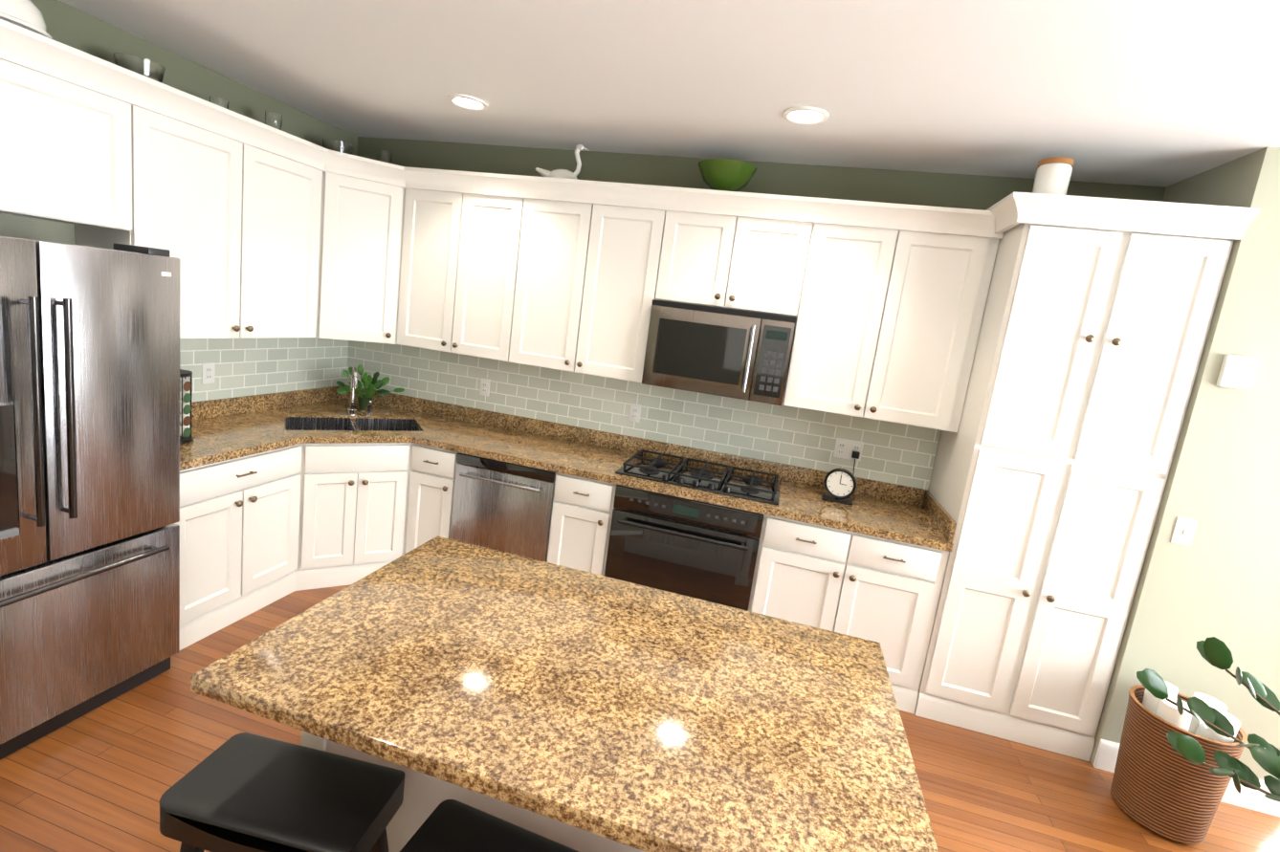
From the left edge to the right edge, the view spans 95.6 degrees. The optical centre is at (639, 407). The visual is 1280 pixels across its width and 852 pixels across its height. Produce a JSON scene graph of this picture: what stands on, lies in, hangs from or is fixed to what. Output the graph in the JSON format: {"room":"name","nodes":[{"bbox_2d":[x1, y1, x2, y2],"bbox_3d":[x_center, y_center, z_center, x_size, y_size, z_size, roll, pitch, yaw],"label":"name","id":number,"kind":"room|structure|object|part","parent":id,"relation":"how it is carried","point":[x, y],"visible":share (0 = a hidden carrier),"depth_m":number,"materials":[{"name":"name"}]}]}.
{"room":"kitchen","nodes":[
{"label":"kitchen","id":0,"kind":"room"},
{"bbox_2d":[0,0,357,244],"bbox_3d":[-2.525,-0.372,2.933,0.150,2.740,2.690,10,9,13],"label":"wall","id":1,"kind":"structure","parent":0,"point":[70,26],"depth_m":2.71,"materials":[{"name":"green paint"}]},
{"bbox_2d":[201,362,215,384],"bbox_3d":[-2.391,-0.191,3.218,0.007,0.116,0.072,10,9,13],"label":"electrical outlet","id":2,"kind":"object","parent":1,"relation":"attached to","point":[208,372],"visible":1,"depth_m":3.21,"materials":[{"name":"white plastic"}]},
{"bbox_2d":[0,584,1279,851],"bbox_3d":[0.096,1.912,-0.157,7.350,0.100,8.150,10,9,13],"label":"floor","id":3,"kind":"structure","parent":0,"point":[105,776],"depth_m":2.29,"materials":[{"name":"brown wood"}]},
{"bbox_2d":[0,235,180,760],"bbox_3d":[-2.338,0.272,2.063,0.759,1.800,0.905,10,9,13],"label":"refrigerator","id":4,"kind":"object","parent":3,"relation":"on","point":[89,477],"visible":1,"depth_m":2.09,"materials":[{"name":"silver metal"}]},
{"bbox_2d":[231,427,285,475],"bbox_3d":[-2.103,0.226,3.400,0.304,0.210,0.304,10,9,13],"label":"base cabinet","id":5,"kind":"object","parent":3,"relation":"on","point":[262,463],"depth_m":2.91,"materials":[{"name":"white paint"}]},
{"bbox_2d":[159,732,405,851],"bbox_3d":[-0.842,1.172,1.377,0.467,0.629,0.298,9,9,8],"label":"stool","id":6,"kind":"object","parent":3,"relation":"on","point":[244,792],"visible":1,"depth_m":1.29,"materials":[{"name":"black leather"}]},
{"bbox_2d":[269,421,430,594],"bbox_3d":[-1.704,0.604,3.464,0.552,0.870,0.553,10,9,13],"label":"base cabinet","id":7,"kind":"object","parent":3,"relation":"on","point":[342,513],"depth_m":3.34,"materials":[{"name":"white paint"}]},
{"bbox_2d":[449,452,555,562],"bbox_3d":[-0.822,0.678,3.352,0.616,0.740,0.077,10,9,13],"label":"dishwasher","id":8,"kind":"object","parent":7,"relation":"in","point":[502,506],"visible":0.79,"depth_m":3.34,"materials":[{"name":"silver metal"}]},
{"bbox_2d":[179,337,956,551],"bbox_3d":[-0.462,0.198,2.956,3.974,0.700,1.735,10,9,13],"label":"countertop","id":9,"kind":"structure","parent":7,"relation":"on","point":[258,395],"depth_m":3.56,"materials":[{"name":"stone"}]},
{"bbox_2d":[179,369,193,444],"bbox_3d":[-2.229,-0.006,2.750,0.180,0.335,0.180,10,9,13],"label":"coffee pod rack","id":10,"kind":"object","parent":9,"relation":"on","point":[186,408],"visible":0.35,"depth_m":2.76,"materials":[{"name":"black paint"}]},
{"bbox_2d":[346,366,372,415],"bbox_3d":[-1.821,-0.107,3.743,0.153,0.325,0.205,10,9,13],"label":"faucet","id":11,"kind":"object","parent":9,"relation":"on","point":[354,380],"depth_m":3.77,"materials":[{"name":"silver metal"}]},
{"bbox_2d":[336,364,404,410],"bbox_3d":[-1.828,-0.135,3.961,0.366,0.309,0.373,10,9,13],"label":"potted plant","id":12,"kind":"object","parent":9,"relation":"on","point":[370,383],"visible":0.92,"depth_m":3.94,"materials":[{"name":"green plant"}]},
{"bbox_2d":[615,449,780,506],"bbox_3d":[0.354,0.381,3.332,0.890,0.048,0.500,10,9,13],"label":"cooktop","id":13,"kind":"object","parent":9,"relation":"in","point":[686,474],"visible":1,"depth_m":3.26,"materials":[{"name":"black metal"}]},
{"bbox_2d":[821,459,856,506],"bbox_3d":[1.140,0.406,3.292,0.192,0.212,0.268,10,9,13],"label":"desk clock","id":14,"kind":"object","parent":9,"relation":"on","point":[840,485],"visible":1,"depth_m":3.19,"materials":[{"name":"black paint"}]},
{"bbox_2d":[604,485,764,611],"bbox_3d":[0.199,0.851,3.093,0.795,0.740,0.100,10,9,13],"label":"wall oven","id":15,"kind":"object","parent":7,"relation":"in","point":[699,550],"visible":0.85,"depth_m":3.08,"materials":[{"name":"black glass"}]},
{"bbox_2d":[430,446,457,471],"bbox_3d":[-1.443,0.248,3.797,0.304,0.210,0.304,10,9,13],"label":"base cabinet","id":16,"kind":"object","parent":3,"relation":"on","point":[439,457],"depth_m":3.42,"materials":[{"name":"white paint"}]},
{"bbox_2d":[301,730,644,851],"bbox_3d":[-0.138,1.089,1.701,1.500,0.870,0.650,10,9,13],"label":"kitchen island","id":17,"kind":"object","parent":3,"relation":"on","point":[425,796],"depth_m":1.47,"materials":[{"name":"white paint"}]},
{"bbox_2d":[190,535,938,851],"bbox_3d":[-0.121,0.659,1.498,1.520,0.040,0.900,10,9,13],"label":"island countertop","id":18,"kind":"structure","parent":17,"relation":"on","point":[642,717],"depth_m":1.30,"materials":[{"name":"stone"}]},
{"bbox_2d":[399,799,578,851],"bbox_3d":[-0.308,1.264,1.232,0.481,0.629,0.322,10,9,13],"label":"stool","id":19,"kind":"object","parent":3,"relation":"on","point":[451,826],"visible":1,"depth_m":1.27,"materials":[{"name":"black leather"}]},
{"bbox_2d":[914,191,1259,761],"bbox_3d":[1.923,0.337,2.884,0.861,2.495,0.701,10,9,13],"label":"pantry cabinet","id":20,"kind":"object","parent":3,"relation":"on","point":[1055,452],"visible":0.98,"depth_m":2.60,"materials":[{"name":"white paint"}]},
{"bbox_2d":[1031,156,1074,195],"bbox_3d":[1.803,-0.949,2.559,0.132,0.264,0.131,10,9,13],"label":"crock","id":21,"kind":"object","parent":20,"relation":"on","point":[1052,175],"visible":0.69,"depth_m":2.50,"materials":[{"name":"white ceramic"}]},
{"bbox_3d":[2.074,-0.831,2.697,0.861,0.110,0.701,10,9,13],"label":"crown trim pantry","id":22,"kind":"part","parent":20,"relation":"part of","materials":[{"name":"white paint"}]},
{"bbox_2d":[1110,681,1248,844],"bbox_3d":[2.194,1.446,2.393,0.360,0.541,0.357,10,9,13],"label":"wicker basket","id":23,"kind":"object","parent":3,"relation":"on","point":[1161,786],"visible":0.88,"depth_m":2.30,"materials":[{"name":"brown wicker"}]},
{"bbox_2d":[1136,637,1279,802],"bbox_3d":[2.169,1.154,1.891,0.910,1.265,0.403,10,9,13],"label":"floor plant","id":24,"kind":"object","parent":3,"relation":"on","point":[1214,651],"visible":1,"depth_m":1.98,"materials":[{"name":"green plant"}]},
{"bbox_2d":[58,0,1279,186],"bbox_3d":[0.456,-0.869,-0.603,7.350,0.100,8.150,10,9,13],"label":"ceiling","id":25,"kind":"structure","parent":0,"point":[1158,93],"depth_m":2.26,"materials":[{"name":"white paint"}]},
{"bbox_2d":[447,93,487,110],"bbox_3d":[-0.876,-1.554,2.959,0.195,0.012,0.195,2,11,-31],"label":"recessed light","id":26,"kind":"object","parent":25,"relation":"in","point":[466,101],"depth_m":2.95,"materials":[{"name":"white"}]},
{"bbox_2d":[782,106,828,124],"bbox_3d":[0.725,-1.282,2.551,0.195,0.012,0.195,2,11,-31],"label":"recessed light","id":27,"kind":"object","parent":25,"relation":"in","point":[805,115],"depth_m":2.54,"materials":[{"name":"white"}]},
{"bbox_2d":[356,136,1166,506],"bbox_3d":[1.287,0.037,3.460,7.350,2.740,0.150,10,9,13],"label":"wall","id":28,"kind":"structure","parent":0,"point":[898,187],"depth_m":3.36,"materials":[{"name":"green paint"}]},
{"bbox_2d":[309,160,413,345],"bbox_3d":[-1.700,-0.898,3.540,0.340,0.991,0.340,10,9,13],"label":"upper cabinet","id":29,"kind":"object","parent":28,"relation":"attached to","point":[362,212],"depth_m":3.52,"materials":[{"name":"white paint"}]},
{"bbox_2d":[322,138,353,154],"bbox_3d":[-1.867,-1.529,3.577,0.170,0.190,0.170,10,9,13],"label":"glass","id":30,"kind":"object","parent":29,"relation":"on","point":[338,145],"visible":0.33,"depth_m":3.50,"materials":[{"name":"white"}]},
{"bbox_2d":[377,150,391,163],"bbox_3d":[-1.642,-1.534,3.726,0.080,0.210,0.080,10,9,13],"label":"glass","id":31,"kind":"object","parent":29,"relation":"on","point":[385,156],"visible":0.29,"depth_m":3.69,"materials":[{"name":"white"}]},
{"bbox_2d":[313,145,413,183],"bbox_3d":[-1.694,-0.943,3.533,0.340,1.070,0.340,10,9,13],"label":"crown molding","id":32,"kind":"structure","parent":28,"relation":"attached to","point":[323,156],"depth_m":3.36,"materials":[{"name":"white paint"}]},
{"bbox_2d":[0,0,52,39],"bbox_3d":[-2.277,-1.383,2.026,0.320,0.287,0.320,10,9,13],"label":"cake dome","id":33,"kind":"object","parent":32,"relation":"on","point":[27,14],"visible":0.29,"depth_m":2.02,"materials":[{"name":"white ceramic"}]},
{"bbox_2d":[113,52,165,83],"bbox_3d":[-2.166,-1.397,2.516,0.170,0.190,0.170,10,9,13],"label":"glass bowl","id":34,"kind":"object","parent":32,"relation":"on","point":[149,69],"visible":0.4,"depth_m":2.45,"materials":[{"name":"white"}]},
{"bbox_2d":[209,95,228,109],"bbox_3d":[-2.077,-1.431,2.864,0.080,0.170,0.080,10,9,13],"label":"glass","id":35,"kind":"object","parent":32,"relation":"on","point":[220,101],"visible":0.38,"depth_m":2.82,"materials":[{"name":"white"}]},
{"bbox_2d":[264,110,282,130],"bbox_3d":[-1.996,-1.488,3.158,0.080,0.210,0.080,10,9,13],"label":"glass","id":36,"kind":"object","parent":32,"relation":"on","point":[274,120],"visible":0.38,"depth_m":3.12,"materials":[{"name":"white"}]},
{"bbox_2d":[535,144,588,179],"bbox_3d":[-0.470,-1.400,3.455,0.324,0.330,0.100,10,9,13],"label":"bird","id":37,"kind":"object","parent":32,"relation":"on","point":[562,173],"visible":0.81,"depth_m":3.42},
{"bbox_2d":[641,299,795,405],"bbox_3d":[0.453,-0.323,3.303,0.774,0.472,0.458,10,9,13],"label":"microwave","id":38,"kind":"object","parent":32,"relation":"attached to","point":[735,354],"visible":1,"depth_m":3.13,"materials":[{"name":"silver metal"}]},
{"bbox_2d":[697,158,756,191],"bbox_3d":[0.466,-1.205,3.233,0.330,0.255,0.330,10,9,13],"label":"bowl","id":39,"kind":"object","parent":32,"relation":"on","point":[726,174],"visible":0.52,"depth_m":3.12,"materials":[{"name":"green ceramic"}]},
{"bbox_2d":[479,378,490,397],"bbox_3d":[-1.059,-0.138,3.961,0.072,0.116,0.007,10,9,13],"label":"electrical outlet","id":40,"kind":"object","parent":28,"relation":"attached to","point":[484,390],"visible":1,"depth_m":3.96,"materials":[{"name":"white plastic"}]},
{"bbox_2d":[628,403,640,422],"bbox_3d":[-0.033,0.035,3.712,0.072,0.116,0.007,10,9,13],"label":"electrical outlet","id":41,"kind":"object","parent":28,"relation":"attached to","point":[634,412],"visible":1,"depth_m":3.71,"materials":[{"name":"white plastic"}]},
{"bbox_2d":[833,438,863,461],"bbox_3d":[1.220,0.248,3.395,0.154,0.116,0.035,10,9,13],"label":"double electrical outlet","id":42,"kind":"object","parent":28,"relation":"attached to","point":[847,449],"visible":1,"depth_m":3.41,"materials":[{"name":"white plastic"}]},
{"bbox_2d":[1089,146,1279,780],"bbox_3d":[2.697,0.339,2.712,0.701,2.740,0.645,10,9,13],"label":"wall","id":43,"kind":"structure","parent":0,"point":[1219,578],"depth_m":2.46,"materials":[{"name":"beige paint"}]},
{"bbox_2d":[1170,517,1197,546],"bbox_3d":[2.335,0.532,2.490,0.072,0.116,0.012,10,9,13],"label":"light switch","id":44,"kind":"object","parent":43,"relation":"attached to","point":[1183,532],"visible":1,"depth_m":2.49,"materials":[{"name":"white plastic"}]},
{"bbox_2d":[1093,738,1279,817],"bbox_3d":[3.298,1.742,2.723,2.301,0.140,0.662,10,9,13],"label":"baseboard return","id":45,"kind":"object","parent":43,"relation":"attached to","point":[1106,758],"visible":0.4,"depth_m":2.55,"materials":[{"name":"white"}]},
{"bbox_2d":[1215,354,1257,389],"bbox_3d":[2.435,-0.145,2.370,0.100,0.130,0.026,10,9,13],"label":"thermostat","id":46,"kind":"object","parent":43,"relation":"attached to","point":[1236,371],"visible":0.98,"depth_m":2.36,"materials":[{"name":"white plastic"}]}
]}

